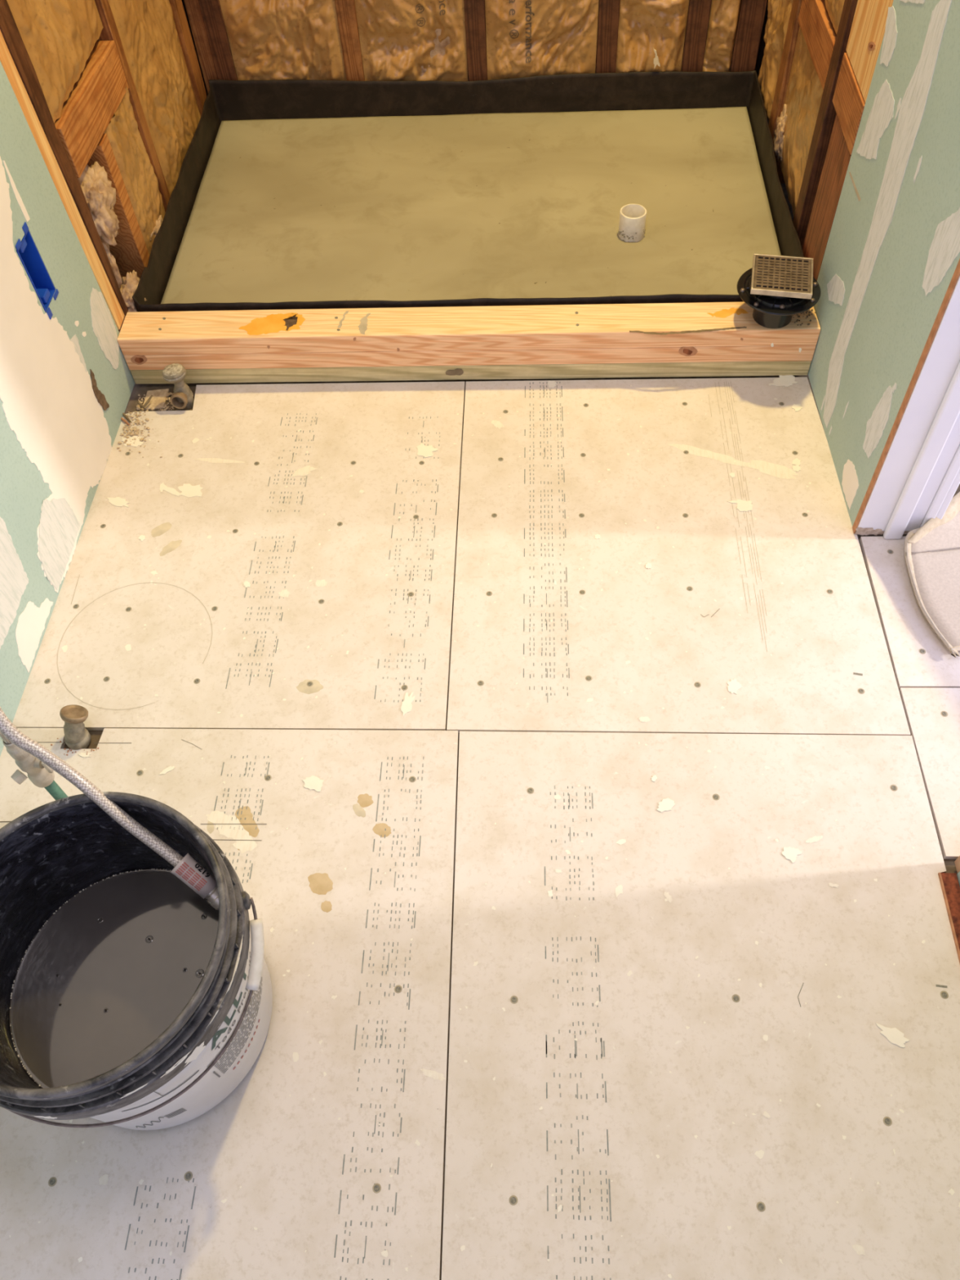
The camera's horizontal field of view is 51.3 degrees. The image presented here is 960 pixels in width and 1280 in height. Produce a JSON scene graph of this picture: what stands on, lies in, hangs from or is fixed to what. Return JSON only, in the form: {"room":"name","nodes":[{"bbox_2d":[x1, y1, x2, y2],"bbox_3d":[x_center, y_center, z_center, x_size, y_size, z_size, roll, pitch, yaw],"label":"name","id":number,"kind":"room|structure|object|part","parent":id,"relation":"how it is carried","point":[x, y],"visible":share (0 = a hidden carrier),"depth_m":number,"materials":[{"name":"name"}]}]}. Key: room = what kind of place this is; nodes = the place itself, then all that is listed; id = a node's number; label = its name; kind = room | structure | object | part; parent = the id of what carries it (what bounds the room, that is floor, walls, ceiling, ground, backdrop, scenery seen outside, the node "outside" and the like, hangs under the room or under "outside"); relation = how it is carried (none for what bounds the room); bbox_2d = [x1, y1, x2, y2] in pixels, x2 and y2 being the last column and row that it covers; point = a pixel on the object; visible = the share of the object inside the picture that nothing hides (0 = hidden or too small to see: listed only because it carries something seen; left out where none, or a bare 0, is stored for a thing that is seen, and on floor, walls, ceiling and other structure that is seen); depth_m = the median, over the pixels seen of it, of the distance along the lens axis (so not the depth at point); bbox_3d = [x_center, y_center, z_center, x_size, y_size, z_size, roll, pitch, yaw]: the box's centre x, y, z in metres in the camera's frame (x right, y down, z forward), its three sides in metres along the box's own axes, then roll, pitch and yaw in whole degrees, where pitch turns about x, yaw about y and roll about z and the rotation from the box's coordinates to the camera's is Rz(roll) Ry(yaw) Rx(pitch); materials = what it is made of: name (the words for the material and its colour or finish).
{"room":"bathroom under renovation","nodes":[
{"label":"bathroom under renovation","id":0,"kind":"room"},
{"bbox_2d":[0,61,134,755],"bbox_3d":[-0.868,-0.007,0.318,0.016,2.405,3.031,1,55,4],"label":"wall","id":1,"kind":"structure","parent":0,"point":[67,383],"depth_m":1.74,"materials":[{"name":"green paint"}]},
{"bbox_2d":[15,222,58,319],"bbox_3d":[-0.794,-0.637,1.729,0.064,0.150,0.066,0,55,3],"label":"outlet box","id":2,"kind":"object","parent":1,"relation":"attached to","point":[29,256],"visible":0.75,"depth_m":1.75,"materials":[{"name":"blue plastic"}]},
{"bbox_2d":[181,0,768,99],"bbox_3d":[-0.034,-2.124,1.738,1.650,2.400,0.025,0,55,3],"label":"wall","id":3,"kind":"structure","parent":0,"point":[762,45],"depth_m":2.56,"materials":[{"name":"brown wood"}]},
{"bbox_2d":[0,116,959,1279],"bbox_3d":[0.383,0.230,1.584,2.900,0.061,4.150,0,55,3],"label":"floor","id":4,"kind":"structure","parent":0,"point":[576,769],"depth_m":1.53,"materials":[{"name":"beige concrete"}]},
{"bbox_2d":[10,754,67,799],"bbox_3d":[-0.623,0.223,1.466,0.063,0.228,0.038,-15,56,-8],"label":"supply valve","id":5,"kind":"object","parent":4,"relation":"on","point":[40,775],"visible":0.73,"depth_m":1.40,"materials":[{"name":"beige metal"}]},
{"bbox_3d":[-0.598,0.171,1.387,0.006,0.030,0.018,0,55,3],"label":"lever","id":6,"kind":"part","parent":5,"relation":"part of","materials":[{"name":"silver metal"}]},
{"bbox_2d":[0,706,218,910],"bbox_3d":[-0.481,0.144,1.155,0.412,0.358,0.040,28,61,21],"label":"hose","id":7,"kind":"object","parent":5,"relation":"attached to","point":[19,745],"visible":0.95,"depth_m":1.19,"materials":[{"name":"metal"}]},
{"bbox_2d":[0,0,128,333],"bbox_3d":[-0.829,-1.290,1.201,0.088,2.400,0.059,0,55,3],"label":"stud","id":8,"kind":"object","parent":4,"relation":"on","point":[9,29],"visible":0.35,"depth_m":1.76,"materials":[{"name":"brown wood"}]},
{"bbox_2d":[77,161,119,247],"bbox_3d":[-0.766,-0.857,1.979,0.084,0.197,0.167,0,55,3],"label":"insulation","id":9,"kind":"object","parent":8,"relation":"attached to","point":[98,192],"visible":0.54,"depth_m":1.96,"materials":[{"name":"fabric"}]},
{"bbox_2d":[99,235,122,288],"bbox_3d":[-0.775,-0.760,2.062,0.055,0.254,0.057,-30,59,-17],"label":"insulation","id":10,"kind":"object","parent":8,"relation":"attached to","point":[112,260],"visible":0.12,"depth_m":2.04,"materials":[{"name":"fabric"}]},
{"bbox_2d":[120,270,146,311],"bbox_3d":[-0.741,-0.726,2.123,0.056,0.102,0.122,0,55,3],"label":"insulation","id":11,"kind":"object","parent":8,"relation":"attached to","point":[130,283],"visible":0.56,"depth_m":2.10,"materials":[{"name":"fabric"}]},
{"bbox_2d":[50,737,98,755],"bbox_3d":[-0.669,0.178,1.636,0.090,0.003,0.026,11,57,11],"label":"sawdust","id":12,"kind":"object","parent":4,"relation":"on","point":[68,751],"visible":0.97,"depth_m":1.63,"materials":[{"name":"brown wood"}]},
{"bbox_2d":[59,704,90,750],"bbox_3d":[-0.659,0.140,1.630,0.043,0.079,0.059,24,60,18],"label":"pipe stub","id":13,"kind":"object","parent":4,"relation":"on","point":[77,737],"visible":1,"depth_m":1.62,"materials":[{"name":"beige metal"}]},
{"bbox_2d":[87,133,149,280],"bbox_3d":[-0.782,-0.883,2.143,0.088,0.385,0.048,0,55,3],"label":"stud","id":14,"kind":"object","parent":4,"relation":"on","point":[131,253],"visible":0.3,"depth_m":2.12,"materials":[{"name":"brown wood"}]},
{"bbox_2d":[103,87,165,255],"bbox_3d":[-0.767,-1.000,2.179,0.076,0.325,0.186,0,55,3],"label":"insulation batt","id":15,"kind":"object","parent":14,"relation":"attached to","point":[140,179],"visible":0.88,"depth_m":2.15,"materials":[{"name":"paper"}]},
{"bbox_2d":[149,214,162,241],"bbox_3d":[-0.742,-0.924,2.277,0.063,0.100,0.123,0,55,3],"label":"insulation","id":16,"kind":"object","parent":15,"relation":"attached to","point":[158,222],"visible":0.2,"depth_m":2.25,"materials":[{"name":"fabric"}]},
{"bbox_2d":[120,417,129,425],"bbox_3d":[-0.736,-0.453,2.073,0.032,0.006,0.005,36,64,24],"label":"wood splinter","id":17,"kind":"object","parent":4,"relation":"on","point":[122,419],"visible":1,"depth_m":2.07,"materials":[{"name":"brown wood"}]},
{"bbox_2d":[122,413,131,422],"bbox_3d":[-0.736,-0.464,2.081,0.005,0.006,0.040,-37,61,-20],"label":"wood splinter","id":18,"kind":"object","parent":4,"relation":"on","point":[126,416],"visible":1,"depth_m":2.08,"materials":[{"name":"brown wood"}]},
{"bbox_2d":[94,0,170,212],"bbox_3d":[-0.816,-1.645,1.446,0.090,2.400,0.038,0,55,3],"label":"stud","id":19,"kind":"object","parent":4,"relation":"on","point":[109,32],"visible":0.3,"depth_m":2.13,"materials":[{"name":"brown wood"}]},
{"bbox_2d":[54,40,128,177],"bbox_3d":[-0.766,-1.040,1.951,0.042,0.115,0.375,0,55,3],"label":"blocking","id":20,"kind":"object","parent":19,"relation":"attached to","point":[93,101],"visible":0.7,"depth_m":1.93,"materials":[{"name":"brown wood"}]},
{"bbox_2d":[6,0,103,123],"bbox_3d":[-0.796,-1.242,1.655,0.071,0.604,0.385,0,55,3],"label":"insulation batt","id":21,"kind":"object","parent":20,"relation":"on","point":[59,37],"visible":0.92,"depth_m":1.80,"materials":[{"name":"paper"}]},
{"bbox_2d":[108,0,200,195],"bbox_3d":[-0.759,-1.325,2.292,0.080,0.489,0.400,0,55,3],"label":"insulation batt","id":22,"kind":"object","parent":19,"relation":"attached to","point":[147,29],"visible":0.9,"depth_m":2.29,"materials":[{"name":"paper"}]},
{"bbox_2d":[0,791,272,1130],"bbox_3d":[-0.442,0.422,1.242,0.355,0.353,0.359,29,62,21],"label":"bucket","id":23,"kind":"object","parent":4,"relation":"on","point":[58,849],"visible":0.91,"depth_m":1.19,"materials":[{"name":"black plastic"}]},
{"bbox_2d":[8,868,218,1088],"bbox_3d":[-0.437,0.472,1.318,0.297,0.157,0.297,0,55,3],"label":"water","id":24,"kind":"object","parent":23,"relation":"in","point":[116,964],"visible":0.56,"depth_m":1.26,"materials":[{"name":"liquid"}]},
{"bbox_3d":[-0.416,0.447,1.141,0.373,0.089,0.175,-17,56,-8],"label":"bail handle","id":25,"kind":"part","parent":23,"relation":"part of","materials":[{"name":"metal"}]},
{"bbox_2d":[137,401,145,409],"bbox_3d":[-0.710,-0.492,2.098,0.028,0.006,0.005,38,65,25],"label":"wood splinter","id":26,"kind":"object","parent":4,"relation":"on","point":[141,405],"visible":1,"depth_m":2.10,"materials":[{"name":"beige wood"}]},
{"bbox_2d":[116,392,174,457],"bbox_3d":[-0.675,-0.450,2.075,0.129,0.016,0.206,0,55,3],"label":"rubble","id":27,"kind":"object","parent":4,"relation":"on","point":[138,406],"visible":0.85,"depth_m":2.07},
{"bbox_2d":[143,395,152,407],"bbox_3d":[-0.696,-0.500,2.098,0.006,0.012,0.032,24,60,18],"label":"wood splinter","id":28,"kind":"object","parent":4,"relation":"on","point":[148,401],"visible":1,"depth_m":2.10,"materials":[{"name":"beige wood"}]},
{"bbox_2d":[142,388,168,410],"bbox_3d":[-0.690,-0.511,2.127,0.046,0.006,0.064,0,55,3],"label":"chunk","id":29,"kind":"object","parent":4,"relation":"on","point":[158,400],"visible":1,"depth_m":2.12,"materials":[{"name":"paint"}]},
{"bbox_2d":[162,363,194,409],"bbox_3d":[-0.626,-0.522,2.075,0.048,0.094,0.061,0,55,3],"label":"pipe","id":30,"kind":"object","parent":4,"relation":"on","point":[182,397],"visible":1,"depth_m":2.06,"materials":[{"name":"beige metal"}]},
{"bbox_2d":[169,391,187,408],"bbox_3d":[-0.624,-0.506,2.080,0.035,0.035,0.041,0,55,3],"label":"outlet","id":31,"kind":"object","parent":30,"relation":"attached to","point":[179,400],"depth_m":2.08,"materials":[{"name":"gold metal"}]},
{"bbox_2d":[168,0,206,115],"bbox_3d":[-0.803,-2.016,1.701,0.090,2.400,0.062,0,55,3],"label":"stud","id":32,"kind":"object","parent":4,"relation":"on","point":[183,30],"visible":0.27,"depth_m":2.48,"materials":[{"name":"brown wood"}]},
{"bbox_2d":[183,0,217,93],"bbox_3d":[-0.740,-2.084,1.746,0.039,2.400,0.074,0,55,3],"label":"stud","id":33,"kind":"object","parent":4,"relation":"on","point":[193,7],"visible":0.3,"depth_m":2.52,"materials":[{"name":"brown wood"}]},
{"bbox_2d":[198,0,237,79],"bbox_3d":[-0.695,-2.075,1.737,0.052,2.400,0.077,0,55,3],"label":"stud","id":34,"kind":"object","parent":4,"relation":"on","point":[211,10],"visible":0.44,"depth_m":2.50,"materials":[{"name":"brown wood"}]},
{"bbox_2d":[219,0,346,80],"bbox_3d":[-0.504,-1.726,2.206,0.283,0.983,0.083,0,55,3],"label":"insulation batt","id":35,"kind":"object","parent":34,"relation":"attached to","point":[268,39],"visible":1,"depth_m":2.49,"materials":[{"name":"paper"}]},
{"bbox_2d":[334,0,364,80],"bbox_3d":[-0.363,-2.075,1.720,0.048,2.400,0.077,0,55,3],"label":"stud","id":36,"kind":"object","parent":4,"relation":"on","point":[345,9],"visible":0.45,"depth_m":2.49,"materials":[{"name":"brown wood"}]},
{"bbox_2d":[354,0,468,81],"bbox_3d":[-0.183,-1.725,2.189,0.266,0.984,0.086,0,55,3],"label":"insulation batt","id":37,"kind":"object","parent":36,"relation":"attached to","point":[401,40],"visible":1,"depth_m":2.50,"materials":[{"name":"paper"}]},
{"bbox_2d":[117,302,820,383],"bbox_3d":[-0.031,-0.613,2.081,1.418,0.117,0.100,0,55,3],"label":"shower curb","id":38,"kind":"object","parent":4,"relation":"on","point":[709,339],"visible":0.99,"depth_m":2.05,"materials":[{"name":"brown wood"}]},
{"bbox_2d":[0,30,124,329],"bbox_3d":[-0.833,-1.296,1.133,0.086,2.282,0.074,0,55,3],"label":"stud","id":39,"kind":"object","parent":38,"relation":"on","point":[6,59],"visible":0.39,"depth_m":1.80,"materials":[{"name":"brown wood"}]},
{"bbox_2d":[737,253,821,328],"bbox_3d":[0.583,-0.676,1.960,0.160,0.101,0.160,0,55,3],"label":"shower drain","id":40,"kind":"object","parent":38,"relation":"on","point":[777,288],"visible":1,"depth_m":1.92,"materials":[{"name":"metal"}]},
{"bbox_2d":[752,308,792,328],"bbox_3d":[0.583,-0.665,1.976,0.088,0.062,0.088,0,55,3],"label":"outlet","id":41,"kind":"object","parent":40,"relation":"attached to","point":[768,321],"depth_m":1.97,"materials":[{"name":"black plastic"}]},
{"bbox_3d":[0.581,-0.700,1.922,0.113,0.012,0.113,8,56,8],"label":"frame","id":42,"kind":"part","parent":40,"relation":"part of","materials":[{"name":"metal"}]},
{"bbox_2d":[792,309,815,325],"bbox_3d":[0.640,-0.647,1.998,0.060,0.005,0.077,30,62,22],"label":"crumb","id":43,"kind":"object","parent":38,"relation":"on","point":[795,322],"visible":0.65,"depth_m":2.00,"materials":[{"name":"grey wood"}]},
{"bbox_2d":[160,106,781,303],"bbox_3d":[-0.010,-1.002,2.389,1.376,0.050,0.882,0,55,3],"label":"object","id":44,"kind":"object","parent":4,"relation":"on","point":[512,205],"visible":0.85,"depth_m":2.38,"materials":[{"name":"beige concrete"}]},
{"bbox_2d":[132,70,804,311],"bbox_3d":[-0.013,-1.034,2.347,1.392,0.153,0.879,0,55,3],"label":"liner","id":45,"kind":"object","parent":44,"relation":"on","point":[226,100],"visible":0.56,"depth_m":2.56,"materials":[{"name":"black plastic"}]},
{"bbox_2d":[617,203,646,242],"bbox_3d":[0.348,-0.950,2.283,0.062,0.064,0.062,0,55,3],"label":"drain pipe","id":46,"kind":"object","parent":44,"relation":"on","point":[632,224],"visible":1,"depth_m":2.27,"materials":[{"name":"white plastic"}]},
{"bbox_2d":[463,0,487,80],"bbox_3d":[-0.050,-2.075,1.704,0.051,2.400,0.077,0,55,3],"label":"stud","id":47,"kind":"object","parent":4,"relation":"on","point":[474,10],"visible":0.49,"depth_m":2.48,"materials":[{"name":"brown wood"}]},
{"bbox_2d":[484,0,599,79],"bbox_3d":[0.137,-1.725,2.172,0.275,0.982,0.087,0,55,3],"label":"insulation batt","id":48,"kind":"object","parent":47,"relation":"attached to","point":[525,37],"visible":1,"depth_m":2.48,"materials":[{"name":"paper"}]},
{"bbox_2d":[595,0,620,73],"bbox_3d":[0.276,-2.075,1.688,0.052,2.400,0.077,0,55,3],"label":"stud","id":49,"kind":"object","parent":4,"relation":"on","point":[608,10],"visible":0.48,"depth_m":2.47,"materials":[{"name":"brown wood"}]},
{"bbox_2d":[615,0,688,72],"bbox_3d":[0.408,-1.725,2.159,0.165,0.983,0.086,0,55,3],"label":"insulation batt","id":50,"kind":"object","parent":49,"relation":"attached to","point":[651,33],"visible":0.99,"depth_m":2.47,"materials":[{"name":"paper"}]},
{"bbox_2d":[680,0,711,71],"bbox_3d":[0.493,-2.075,1.677,0.055,2.400,0.077,0,55,3],"label":"stud","id":51,"kind":"object","parent":4,"relation":"on","point":[699,11],"visible":0.48,"depth_m":2.46,"materials":[{"name":"brown wood"}]},
{"bbox_2d":[702,0,741,71],"bbox_3d":[0.579,-1.722,2.151,0.070,0.989,0.090,0,55,3],"label":"insulation batt","id":52,"kind":"object","parent":51,"relation":"attached to","point":[724,14],"visible":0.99,"depth_m":2.45,"materials":[{"name":"paper"}]},
{"bbox_2d":[729,0,767,71],"bbox_3d":[0.620,-2.075,1.670,0.062,2.400,0.077,0,55,3],"label":"stud","id":53,"kind":"object","parent":4,"relation":"on","point":[752,12],"visible":0.44,"depth_m":2.46,"materials":[{"name":"brown wood"}]},
{"bbox_2d":[768,0,802,183],"bbox_3d":[0.691,-1.832,1.499,0.089,2.400,0.057,0,55,3],"label":"stud","id":54,"kind":"object","parent":4,"relation":"on","point":[793,26],"visible":0.24,"depth_m":2.26,"materials":[{"name":"brown wood"}]},
{"bbox_2d":[757,0,793,122],"bbox_3d":[0.706,-1.606,2.074,0.081,1.003,0.225,0,55,3],"label":"insulation batt","id":55,"kind":"object","parent":54,"relation":"attached to","point":[779,11],"visible":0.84,"depth_m":2.37,"materials":[{"name":"paper"}]},
{"bbox_2d":[792,0,857,248],"bbox_3d":[0.679,-1.507,1.274,0.090,2.400,0.052,0,55,3],"label":"stud","id":56,"kind":"object","parent":4,"relation":"on","point":[827,113],"visible":0.29,"depth_m":1.98,"materials":[{"name":"brown wood"}]},
{"bbox_2d":[777,27,823,217],"bbox_3d":[0.718,-1.123,2.174,0.068,0.289,0.341,0,55,3],"label":"insulation batt","id":57,"kind":"object","parent":56,"relation":"attached to","point":[804,92],"visible":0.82,"depth_m":2.16,"materials":[{"name":"paper"}]},
{"bbox_2d":[773,103,786,161],"bbox_3d":[0.703,-1.173,2.318,0.035,0.125,0.130,0,55,3],"label":"insulation","id":58,"kind":"object","parent":57,"relation":"attached to","point":[778,140],"visible":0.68,"depth_m":2.31,"materials":[{"name":"fabric"}]},
{"bbox_2d":[797,0,836,90],"bbox_3d":[0.696,-1.224,2.018,0.040,0.094,0.325,0,55,3],"label":"blocking","id":59,"kind":"object","parent":56,"relation":"attached to","point":[815,24],"visible":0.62,"depth_m":2.00,"materials":[{"name":"brown wood"}]},
{"bbox_2d":[825,0,844,34],"bbox_3d":[0.692,-1.434,1.724,0.074,0.623,0.341,0,55,3],"label":"insulation batt","id":60,"kind":"object","parent":59,"relation":"on","point":[834,7],"visible":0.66,"depth_m":1.90,"materials":[{"name":"paper"}]},
{"bbox_2d":[802,115,851,280],"bbox_3d":[0.716,-0.806,1.996,0.088,0.415,0.148,0,55,3],"label":"stud","id":61,"kind":"object","parent":4,"relation":"on","point":[837,157],"visible":0.25,"depth_m":1.93,"materials":[{"name":"brown wood"}]},
{"bbox_2d":[832,52,865,155],"bbox_3d":[0.705,-0.967,1.799,0.089,0.088,0.187,0,55,3],"label":"blocking","id":62,"kind":"object","parent":61,"relation":"on","point":[848,100],"visible":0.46,"depth_m":1.79,"materials":[{"name":"brown wood"}]},
{"bbox_2d":[845,0,893,102],"bbox_3d":[0.665,-1.532,0.984,0.088,1.893,0.191,0,55,3],"label":"stud","id":63,"kind":"object","parent":62,"relation":"on","point":[867,32],"visible":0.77,"depth_m":1.70,"materials":[{"name":"brown wood"}]},
{"bbox_2d":[904,491,959,657],"bbox_3d":[0.989,-0.156,1.744,0.516,0.058,0.376,-14,56,-7],"label":"cloth","id":64,"kind":"object","parent":4,"relation":"on","point":[931,550],"visible":0.98,"depth_m":1.75,"materials":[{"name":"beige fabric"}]},
{"bbox_2d":[807,0,959,886],"bbox_3d":[0.671,-0.040,0.260,0.198,2.400,3.113,-2,55,2],"label":"wall","id":65,"kind":"structure","parent":0,"point":[891,256],"depth_m":1.61,"materials":[{"name":"green paint"}]},
{"bbox_2d":[852,258,959,538],"bbox_3d":[0.711,-0.830,0.976,0.144,2.122,0.115,0,55,3],"label":"door frame","id":66,"kind":"structure","parent":65,"relation":"in","point":[915,479],"depth_m":1.64,"materials":[{"name":"white paint"}]},
{"bbox_3d":[0.760,-0.816,0.975,0.018,2.099,0.077,0,55,3],"label":"casing","id":67,"kind":"part","parent":66,"relation":"part of","materials":[{"name":"white paint"}]},
{"bbox_3d":[0.776,-0.836,0.975,0.014,2.119,0.104,0,55,3],"label":"casing","id":68,"kind":"part","parent":66,"relation":"part of","materials":[{"name":"white paint"}]},
{"bbox_2d":[937,872,959,963],"bbox_3d":[0.664,0.483,1.363,0.003,0.015,0.341,0,55,3],"label":"trim","id":69,"kind":"structure","parent":65,"relation":"attached to","point":[939,873],"depth_m":1.42,"materials":[{"name":"brown wood"}]},
{"bbox_2d":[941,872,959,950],"bbox_3d":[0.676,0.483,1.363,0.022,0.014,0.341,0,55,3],"label":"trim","id":70,"kind":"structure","parent":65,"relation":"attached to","point":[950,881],"depth_m":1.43,"materials":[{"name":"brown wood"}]},
{"bbox_2d":[954,855,959,873],"bbox_3d":[0.713,-0.253,0.612,0.122,2.060,0.019,0,55,3],"label":"trim","id":71,"kind":"structure","parent":65,"relation":"attached to","point":[957,861],"depth_m":1.45,"materials":[{"name":"beige wood"}]}
]}

